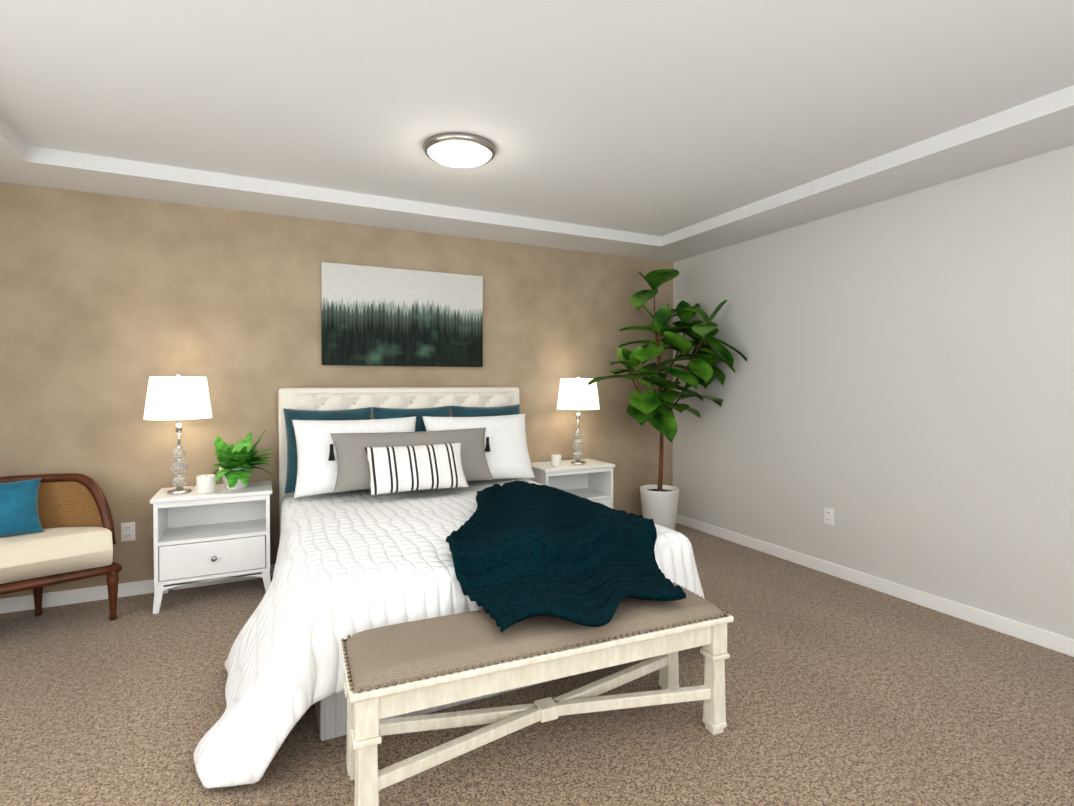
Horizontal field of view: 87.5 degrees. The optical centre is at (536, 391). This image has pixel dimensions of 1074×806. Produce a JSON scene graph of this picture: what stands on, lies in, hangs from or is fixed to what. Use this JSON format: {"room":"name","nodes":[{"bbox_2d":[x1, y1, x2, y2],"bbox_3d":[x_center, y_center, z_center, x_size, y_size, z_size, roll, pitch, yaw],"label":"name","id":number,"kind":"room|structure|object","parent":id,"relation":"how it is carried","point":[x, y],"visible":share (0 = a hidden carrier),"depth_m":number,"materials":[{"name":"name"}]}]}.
{"room":"bedroom","nodes":[
{"label":"bedroom","id":0,"kind":"room"},
{"bbox_2d":[0,182,672,598],"bbox_3d":[-1.199,-0.077,4.193,5.740,2.673,0.120,0,1,-26],"label":"wall","id":1,"kind":"structure","parent":0,"point":[110,306],"depth_m":3.69,"materials":[{"name":"beige paint"}]},
{"bbox_2d":[121,522,134,541],"bbox_3d":[-2.536,0.870,3.480,0.072,0.115,0.010,0,1,-26],"label":"electrical outlet","id":2,"kind":"object","parent":1,"relation":"attached to","point":[128,531],"visible":1,"depth_m":3.48,"materials":[{"name":"white plastic"}]},
{"bbox_2d":[0,563,275,613],"bbox_3d":[-1.170,1.218,4.152,5.500,0.085,0.014,0,1,-26],"label":"baseboard","id":3,"kind":"structure","parent":1,"relation":"attached to","point":[49,599],"depth_m":3.39,"materials":[{"name":"white wood"}]},
{"bbox_2d":[321,262,482,366],"bbox_3d":[-0.976,-0.551,4.208,1.200,0.720,0.036,0,1,-26],"label":"framed picture","id":4,"kind":"object","parent":1,"relation":"attached to","point":[376,316],"visible":1,"depth_m":4.17,"materials":[{"name":"paper"}]},
{"bbox_2d":[0,523,1073,805],"bbox_3d":[0.016,1.356,1.736,5.740,0.120,5.640,0,1,-26],"label":"floor","id":5,"kind":"structure","parent":0,"point":[842,693],"depth_m":2.20,"materials":[{"name":"carpet"}]},
{"bbox_2d":[0,473,121,620],"bbox_3d":[-2.831,0.878,2.844,1.168,0.803,0.698,0,1,-26],"label":"settee","id":6,"kind":"object","parent":5,"relation":"on","point":[56,529],"visible":1,"depth_m":3.05,"materials":[{"name":"beige fabric"}]},
{"bbox_2d":[0,478,43,535],"bbox_3d":[-2.952,0.629,2.882,0.620,0.282,0.301,0,1,-26],"label":"pillow","id":7,"kind":"object","parent":6,"relation":"on","point":[19,516],"depth_m":3.00,"materials":[{"name":"blue fabric"}]},
{"bbox_2d":[150,481,271,613],"bbox_3d":[-1.997,0.941,3.495,0.630,0.662,0.429,0,1,-26],"label":"nightstand","id":8,"kind":"object","parent":5,"relation":"on","point":[221,532],"visible":0.92,"depth_m":3.39,"materials":[{"name":"white paint"}]},
{"bbox_2d":[144,373,211,493],"bbox_3d":[-2.160,0.249,3.387,0.350,0.720,0.350,0,1,-26],"label":"lamp","id":9,"kind":"object","parent":8,"relation":"on","point":[178,398],"visible":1,"depth_m":3.27,"materials":[{"name":"chrome"},{"name":"crystal"},{"name":"white fabric"}]},
{"bbox_2d":[196,474,215,493],"bbox_3d":[-2.002,0.558,3.397,0.104,0.103,0.104,0,1,-26],"label":"candle","id":10,"kind":"object","parent":8,"relation":"on","point":[205,484],"visible":1,"depth_m":3.36,"materials":[{"name":"white wax"}]},
{"bbox_2d":[212,430,274,489],"bbox_3d":[-1.852,0.426,3.533,0.369,0.362,0.445,0,1,-26],"label":"potted plant","id":11,"kind":"object","parent":8,"relation":"on","point":[238,461],"visible":1,"depth_m":3.48,"materials":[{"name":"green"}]},
{"bbox_2d":[194,387,704,788],"bbox_3d":[-0.445,0.635,2.999,2.276,1.296,2.657,0,1,-26],"label":"bed","id":12,"kind":"object","parent":5,"relation":"on","point":[398,505],"visible":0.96,"depth_m":2.42,"materials":[{"name":"fabric"}]},
{"bbox_2d":[446,481,685,632],"bbox_3d":[-0.009,0.634,2.679,1.018,0.262,1.699,0,1,-26],"label":"throw blanket","id":13,"kind":"object","parent":12,"relation":"on","point":[518,550],"depth_m":2.28,"materials":[{"name":"teal fabric"}]},
{"bbox_2d":[340,582,733,805],"bbox_3d":[0.034,1.047,2.013,1.372,0.489,0.382,0,1,-23],"label":"bench","id":14,"kind":"object","parent":5,"relation":"on","point":[402,668],"visible":0.85,"depth_m":1.87,"materials":[{"name":"paint"}]},
{"bbox_2d":[528,459,614,508],"bbox_3d":[0.268,0.925,4.605,0.645,0.662,0.429,0,1,-26],"label":"nightstand","id":15,"kind":"object","parent":5,"relation":"on","point":[591,479],"visible":0.27,"depth_m":4.60,"materials":[{"name":"white paint"}]},
{"bbox_2d":[551,454,560,465],"bbox_3d":[0.153,0.549,4.487,0.080,0.088,0.080,0,1,-26],"label":"candle","id":16,"kind":"object","parent":15,"relation":"on","point":[555,459],"visible":1,"depth_m":4.46,"materials":[{"name":"white wax"}]},
{"bbox_2d":[557,376,599,464],"bbox_3d":[0.338,0.231,4.606,0.350,0.720,0.350,0,1,-26],"label":"lamp","id":17,"kind":"object","parent":15,"relation":"on","point":[577,393],"visible":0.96,"depth_m":4.48,"materials":[{"name":"white fabric"}]},
{"bbox_2d":[587,269,746,530],"bbox_3d":[0.971,0.110,4.590,1.195,2.287,0.801,0,1,-26],"label":"fiddle leaf fig","id":18,"kind":"object","parent":5,"relation":"on","point":[659,502],"visible":0.92,"depth_m":4.58,"materials":[{"name":"green plant"}]},
{"bbox_2d":[0,0,1073,261],"bbox_3d":[0.016,-1.275,1.697,5.740,0.203,5.640,0,1,-26],"label":"ceiling","id":19,"kind":"structure","parent":0,"point":[668,130],"depth_m":2.49,"materials":[{"name":"white paint"}]},
{"bbox_2d":[423,132,495,167],"bbox_3d":[-0.404,-1.239,2.940,0.376,0.072,0.376,0,1,-26],"label":"ceiling lamp","id":20,"kind":"object","parent":19,"relation":"attached to","point":[459,150],"visible":1,"depth_m":2.85,"materials":[{"name":"white glass"}]},
{"bbox_2d":[673,145,1073,638],"bbox_3d":[2.539,-0.059,2.952,0.120,2.673,5.400,0,1,-26],"label":"wall","id":21,"kind":"structure","parent":0,"point":[895,391],"depth_m":3.39,"materials":[{"name":"white paint"}]},
{"bbox_2d":[824,507,833,525],"bbox_3d":[2.018,0.864,3.881,0.010,0.115,0.072,0,1,-26],"label":"electrical outlet","id":22,"kind":"object","parent":21,"relation":"attached to","point":[828,516],"visible":1,"depth_m":3.88,"materials":[{"name":"white plastic"}]},
{"bbox_2d":[676,514,1073,656],"bbox_3d":[2.478,1.236,2.942,0.014,0.085,5.400,0,1,-26],"label":"baseboard","id":23,"kind":"structure","parent":21,"relation":"attached to","point":[1039,636],"depth_m":3.41,"materials":[{"name":"white wood"}]}
]}

